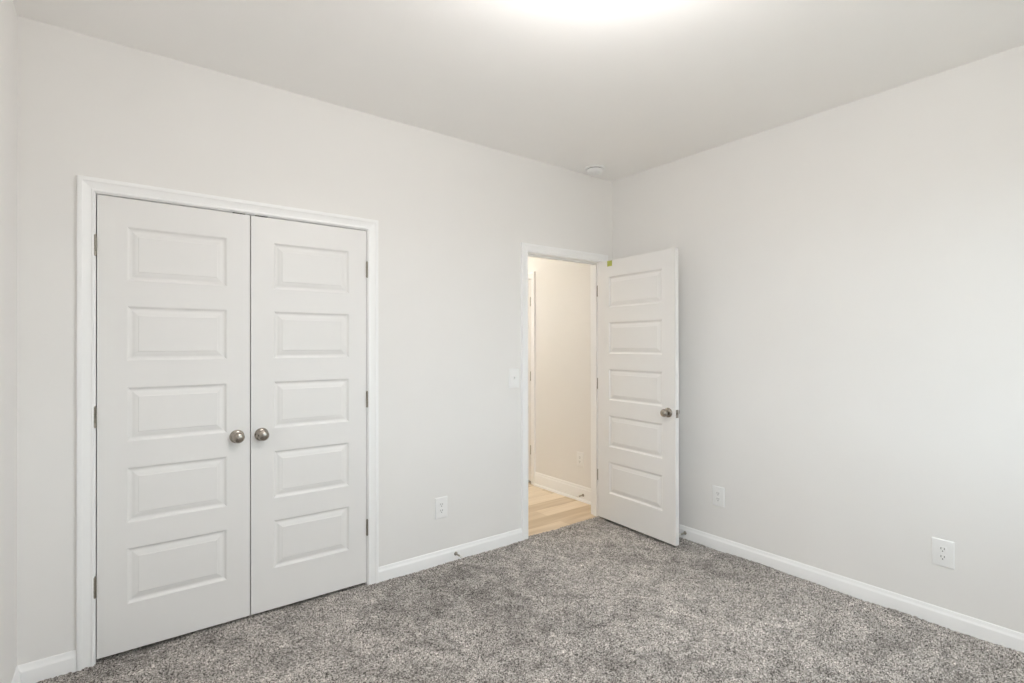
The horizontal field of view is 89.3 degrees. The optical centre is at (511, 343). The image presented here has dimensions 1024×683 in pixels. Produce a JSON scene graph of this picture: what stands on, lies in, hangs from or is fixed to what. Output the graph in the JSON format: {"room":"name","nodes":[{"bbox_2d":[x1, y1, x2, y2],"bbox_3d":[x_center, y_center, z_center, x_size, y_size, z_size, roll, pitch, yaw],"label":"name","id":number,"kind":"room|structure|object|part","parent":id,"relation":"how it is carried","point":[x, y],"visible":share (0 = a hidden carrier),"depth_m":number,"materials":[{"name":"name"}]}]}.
{"room":"empty bedroom","nodes":[
{"label":"empty bedroom","id":0,"kind":"room"},
{"bbox_2d":[0,0,17,682],"bbox_3d":[-1.027,-0.038,0.705,0.120,2.917,3.440,0,0,-37],"label":"wall","id":1,"kind":"structure","parent":0,"point":[8,14],"depth_m":1.95,"materials":[{"name":"paint"}]},
{"bbox_2d":[11,666,20,682],"bbox_3d":[-1.007,1.354,0.789,0.014,0.098,3.320,0,0,-37],"label":"baseboard","id":2,"kind":"structure","parent":1,"relation":"attached to","point":[17,675],"depth_m":2.07,"materials":[{"name":"wood"}]},
{"bbox_2d":[17,16,612,665],"bbox_3d":[-0.649,-0.031,3.222,3.762,2.917,0.115,0,0,-37],"label":"wall","id":3,"kind":"structure","parent":0,"point":[454,216],"depth_m":2.86,"materials":[{"name":"paint"}]},
{"bbox_2d":[18,650,75,682],"bbox_3d":[-1.937,1.359,2.159,0.186,0.098,0.014,0,0,-37],"label":"baseboard","id":4,"kind":"structure","parent":3,"relation":"attached to","point":[36,671],"depth_m":2.16,"materials":[{"name":"wood"}]},
{"bbox_2d":[94,194,249,658],"bbox_3d":[-1.569,0.359,2.432,0.620,2.037,0.098,0,0,-37],"label":"door","id":5,"kind":"structure","parent":3,"relation":"in","point":[172,410],"depth_m":2.43,"materials":[{"name":"wood"}]},
{"bbox_3d":[-1.584,-0.406,2.465,0.399,0.243,0.035,0,0,-37],"label":"panel","id":6,"kind":"part","parent":5,"relation":"part of","materials":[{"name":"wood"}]},
{"bbox_3d":[-1.583,-0.047,2.463,0.399,0.247,0.035,0,0,-37],"label":"panel","id":7,"kind":"part","parent":5,"relation":"part of","materials":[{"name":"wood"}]},
{"bbox_3d":[-1.583,0.318,2.462,0.399,0.245,0.035,0,0,-37],"label":"panel","id":8,"kind":"part","parent":5,"relation":"part of","materials":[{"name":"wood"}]},
{"bbox_3d":[-1.582,0.682,2.461,0.399,0.248,0.035,0,0,-37],"label":"panel","id":9,"kind":"part","parent":5,"relation":"part of","materials":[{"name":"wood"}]},
{"bbox_3d":[-1.582,1.045,2.460,0.399,0.250,0.035,0,0,-37],"label":"panel","id":10,"kind":"part","parent":5,"relation":"part of","materials":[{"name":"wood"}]},
{"bbox_3d":[-1.355,0.464,2.564,0.055,0.055,0.050,0,0,-37],"label":"knob","id":11,"kind":"part","parent":5,"relation":"part of","materials":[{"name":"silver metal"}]},
{"bbox_2d":[76,175,378,670],"bbox_3d":[-1.359,0.343,2.671,1.354,2.132,0.133,0,0,-37],"label":"door frame","id":12,"kind":"structure","parent":3,"relation":"attached to","point":[88,188],"depth_m":2.25,"materials":[{"name":"wood"}]},
{"bbox_3d":[-1.839,0.342,2.235,0.060,2.132,0.018,0,0,-37],"label":"casing","id":13,"kind":"part","parent":12,"relation":"part of","materials":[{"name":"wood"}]},
{"bbox_3d":[-1.325,-0.693,2.629,1.354,0.060,0.018,0,0,-37],"label":"head casing","id":14,"kind":"part","parent":12,"relation":"part of","materials":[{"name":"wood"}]},
{"bbox_3d":[-0.808,0.343,3.016,0.060,2.132,0.018,0,0,-37],"label":"casing","id":15,"kind":"part","parent":12,"relation":"part of","materials":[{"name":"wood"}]},
{"bbox_2d":[250,215,367,614],"bbox_3d":[-1.073,0.360,2.808,0.615,2.037,0.098,0,0,-37],"label":"door","id":16,"kind":"structure","parent":3,"relation":"in","point":[309,395],"depth_m":2.80,"materials":[{"name":"wood"}]},
{"bbox_3d":[-1.265,0.465,2.632,0.055,0.055,0.050,0,0,-37],"label":"knob","id":17,"kind":"part","parent":16,"relation":"part of","materials":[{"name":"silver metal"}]},
{"bbox_3d":[-1.095,-0.405,2.835,0.399,0.243,0.035,0,0,-37],"label":"panel","id":18,"kind":"part","parent":16,"relation":"part of","materials":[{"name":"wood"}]},
{"bbox_3d":[-1.094,-0.046,2.834,0.399,0.247,0.035,0,0,-37],"label":"panel","id":19,"kind":"part","parent":16,"relation":"part of","materials":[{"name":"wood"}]},
{"bbox_3d":[-1.094,0.319,2.833,0.399,0.245,0.035,0,0,-37],"label":"panel","id":20,"kind":"part","parent":16,"relation":"part of","materials":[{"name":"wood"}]},
{"bbox_3d":[-1.093,0.682,2.832,0.399,0.248,0.035,0,0,-37],"label":"panel","id":21,"kind":"part","parent":16,"relation":"part of","materials":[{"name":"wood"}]},
{"bbox_3d":[-1.093,1.045,2.831,0.399,0.250,0.035,0,0,-37],"label":"panel","id":22,"kind":"part","parent":16,"relation":"part of","materials":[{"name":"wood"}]},
{"bbox_2d":[435,496,446,519],"bbox_3d":[-0.449,1.042,3.292,0.089,0.134,0.008,0,0,-37],"label":"wall outlet","id":23,"kind":"object","parent":3,"relation":"attached to","point":[441,502],"visible":1,"depth_m":3.29,"materials":[{"name":"white plastic"}]},
{"bbox_2d":[379,528,521,581],"bbox_3d":[-0.357,1.361,3.356,1.070,0.098,0.014,0,0,-37],"label":"baseboard","id":24,"kind":"structure","parent":3,"relation":"attached to","point":[416,564],"depth_m":3.30,"materials":[{"name":"wood"}]},
{"bbox_2d":[509,368,518,387],"bbox_3d":[0.018,0.242,3.643,0.089,0.134,0.018,0,0,-37],"label":"light switch","id":25,"kind":"object","parent":3,"relation":"attached to","point":[513,373],"visible":1,"depth_m":3.64,"materials":[{"name":"white plastic"}]},
{"bbox_2d":[521,242,607,540],"bbox_3d":[0.384,0.344,4.004,0.892,2.132,0.151,0,0,-37],"label":"door frame","id":26,"kind":"structure","parent":3,"relation":"attached to","point":[527,249],"depth_m":3.87,"materials":[{"name":"wood"}]},
{"bbox_3d":[0.093,0.344,3.699,0.060,2.132,0.018,0,0,-37],"label":"casing","id":27,"kind":"part","parent":26,"relation":"part of","materials":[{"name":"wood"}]},
{"bbox_3d":[0.422,-0.692,3.954,0.892,0.060,0.018,0,0,-37],"label":"head casing","id":28,"kind":"part","parent":26,"relation":"part of","materials":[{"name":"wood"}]},
{"bbox_3d":[0.675,0.345,4.308,0.060,2.132,0.018,0,0,-37],"label":"casing","id":29,"kind":"part","parent":26,"relation":"part of","materials":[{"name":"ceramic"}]},
{"bbox_2d":[598,248,679,545],"bbox_3d":[0.918,0.362,3.851,0.162,2.032,0.777,0,0,-34],"label":"door","id":30,"kind":"structure","parent":3,"relation":"in","point":[638,302],"depth_m":3.80,"materials":[{"name":"wood"}]},
{"bbox_3d":[0.918,-0.405,3.852,0.035,0.243,0.525,0,0,-34],"label":"panel","id":31,"kind":"part","parent":30,"relation":"part of","materials":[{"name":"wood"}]},
{"bbox_3d":[0.918,-0.046,3.851,0.035,0.247,0.525,0,0,-34],"label":"panel","id":32,"kind":"part","parent":30,"relation":"part of","materials":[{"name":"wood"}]},
{"bbox_3d":[0.919,0.319,3.850,0.035,0.245,0.525,0,0,-34],"label":"panel","id":33,"kind":"part","parent":30,"relation":"part of","materials":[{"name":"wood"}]},
{"bbox_3d":[0.920,0.682,3.849,0.035,0.248,0.525,0,0,-34],"label":"panel","id":34,"kind":"part","parent":30,"relation":"part of","materials":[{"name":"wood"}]},
{"bbox_3d":[0.920,1.045,3.848,0.035,0.250,0.525,0,0,-34],"label":"panel","id":35,"kind":"part","parent":30,"relation":"part of","materials":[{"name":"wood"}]},
{"bbox_3d":[1.048,0.475,3.557,0.050,0.055,0.055,0,0,-34],"label":"knob","id":36,"kind":"part","parent":30,"relation":"part of","materials":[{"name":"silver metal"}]},
{"bbox_2d":[13,0,1023,181],"bbox_3d":[0.409,-1.430,1.872,3.816,0.170,3.555,0,0,-37],"label":"ceiling","id":37,"kind":"structure","parent":0,"point":[628,88],"depth_m":2.40,"materials":[{"name":"paint"}]},
{"bbox_2d":[585,164,604,174],"bbox_3d":[0.631,-1.315,3.940,0.148,0.047,0.148,0,0,-37],"label":"smoke detector","id":38,"kind":"object","parent":37,"relation":"attached to","point":[596,169],"visible":1,"depth_m":3.90,"materials":[{"name":"white plastic"}]},
{"bbox_3d":[0.631,-1.333,3.940,0.148,0.012,0.148,0,0,-37],"label":"plate","id":39,"kind":"part","parent":38,"relation":"part of","materials":[{"name":"white plastic"}]},
{"bbox_2d":[37,482,1023,682],"bbox_3d":[-0.608,1.422,3.224,3.732,0.072,6.722,0,0,-37],"label":"floor","id":40,"kind":"structure","parent":0,"point":[598,599],"depth_m":2.51,"materials":[{"name":"carpet"}]},
{"bbox_2d":[528,257,590,487],"bbox_3d":[-0.132,-0.024,5.748,0.115,2.917,3.285,0,0,-37],"label":"wall","id":41,"kind":"structure","parent":0,"point":[562,288],"depth_m":4.85,"materials":[{"name":"paint"}]},
{"bbox_2d":[528,280,530,480],"bbox_3d":[-0.026,0.369,5.532,0.047,2.032,0.772,0,0,-37],"label":"door","id":42,"kind":"structure","parent":41,"relation":"in","point":[529,281],"depth_m":5.25,"materials":[{"name":"wood"}]},
{"bbox_2d":[528,272,535,484],"bbox_3d":[0.001,0.349,5.557,0.133,2.132,0.898,0,0,-37],"label":"door frame","id":43,"kind":"structure","parent":41,"relation":"attached to","point":[531,276],"depth_m":5.17,"materials":[{"name":"wood"}]},
{"bbox_3d":[0.208,0.348,5.189,0.018,2.132,0.060,0,0,-37],"label":"casing","id":44,"kind":"part","parent":43,"relation":"part of","materials":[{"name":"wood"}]},
{"bbox_2d":[534,472,590,504],"bbox_3d":[0.516,1.347,4.776,0.026,0.146,0.963,0,0,-37],"label":"baseboard","id":45,"kind":"structure","parent":41,"relation":"attached to","point":[562,487],"depth_m":4.82,"materials":[{"name":"wood"}]},
{"bbox_2d":[577,451,583,467],"bbox_3d":[0.613,1.042,4.663,0.008,0.134,0.089,0,0,-37],"label":"wall outlet","id":46,"kind":"object","parent":41,"relation":"attached to","point":[580,456],"visible":1,"depth_m":4.66,"materials":[{"name":"white plastic"}]},
{"bbox_2d":[612,45,1023,633],"bbox_3d":[1.919,-0.035,2.938,0.120,2.917,3.440,0,0,-37],"label":"wall","id":47,"kind":"structure","parent":0,"point":[851,275],"depth_m":2.83,"materials":[{"name":"paint"}]},
{"bbox_2d":[712,485,724,507],"bbox_3d":[1.400,1.035,3.515,0.008,0.134,0.089,0,0,-37],"label":"wall outlet","id":48,"kind":"object","parent":47,"relation":"attached to","point":[718,493],"visible":1,"depth_m":3.51,"materials":[{"name":"white plastic"}]},
{"bbox_2d":[679,524,1023,652],"bbox_3d":[1.831,1.356,2.941,0.014,0.098,3.320,0,0,-37],"label":"baseboard","id":49,"kind":"structure","parent":47,"relation":"attached to","point":[983,630],"depth_m":2.80,"materials":[{"name":"wood"}]},
{"bbox_2d":[932,537,954,569],"bbox_3d":[2.127,1.033,2.557,0.008,0.134,0.089,0,0,-37],"label":"wall outlet","id":50,"kind":"object","parent":47,"relation":"attached to","point":[943,551],"visible":1,"depth_m":2.55,"materials":[{"name":"white plastic"}]},
{"bbox_2d":[938,554,946,560],"bbox_3d":[2.125,1.053,2.555,0.004,0.028,0.034,0,0,-37],"label":"receptacle","id":51,"kind":"object","parent":50,"relation":"attached to","point":[941,557],"depth_m":2.55,"materials":[{"name":"white plastic"}]},
{"bbox_2d":[938,546,946,552],"bbox_3d":[2.125,1.014,2.556,0.004,0.028,0.034,0,0,-37],"label":"receptacle","id":52,"kind":"object","parent":50,"relation":"attached to","point":[941,549],"depth_m":2.55,"materials":[{"name":"white plastic"}]}
]}

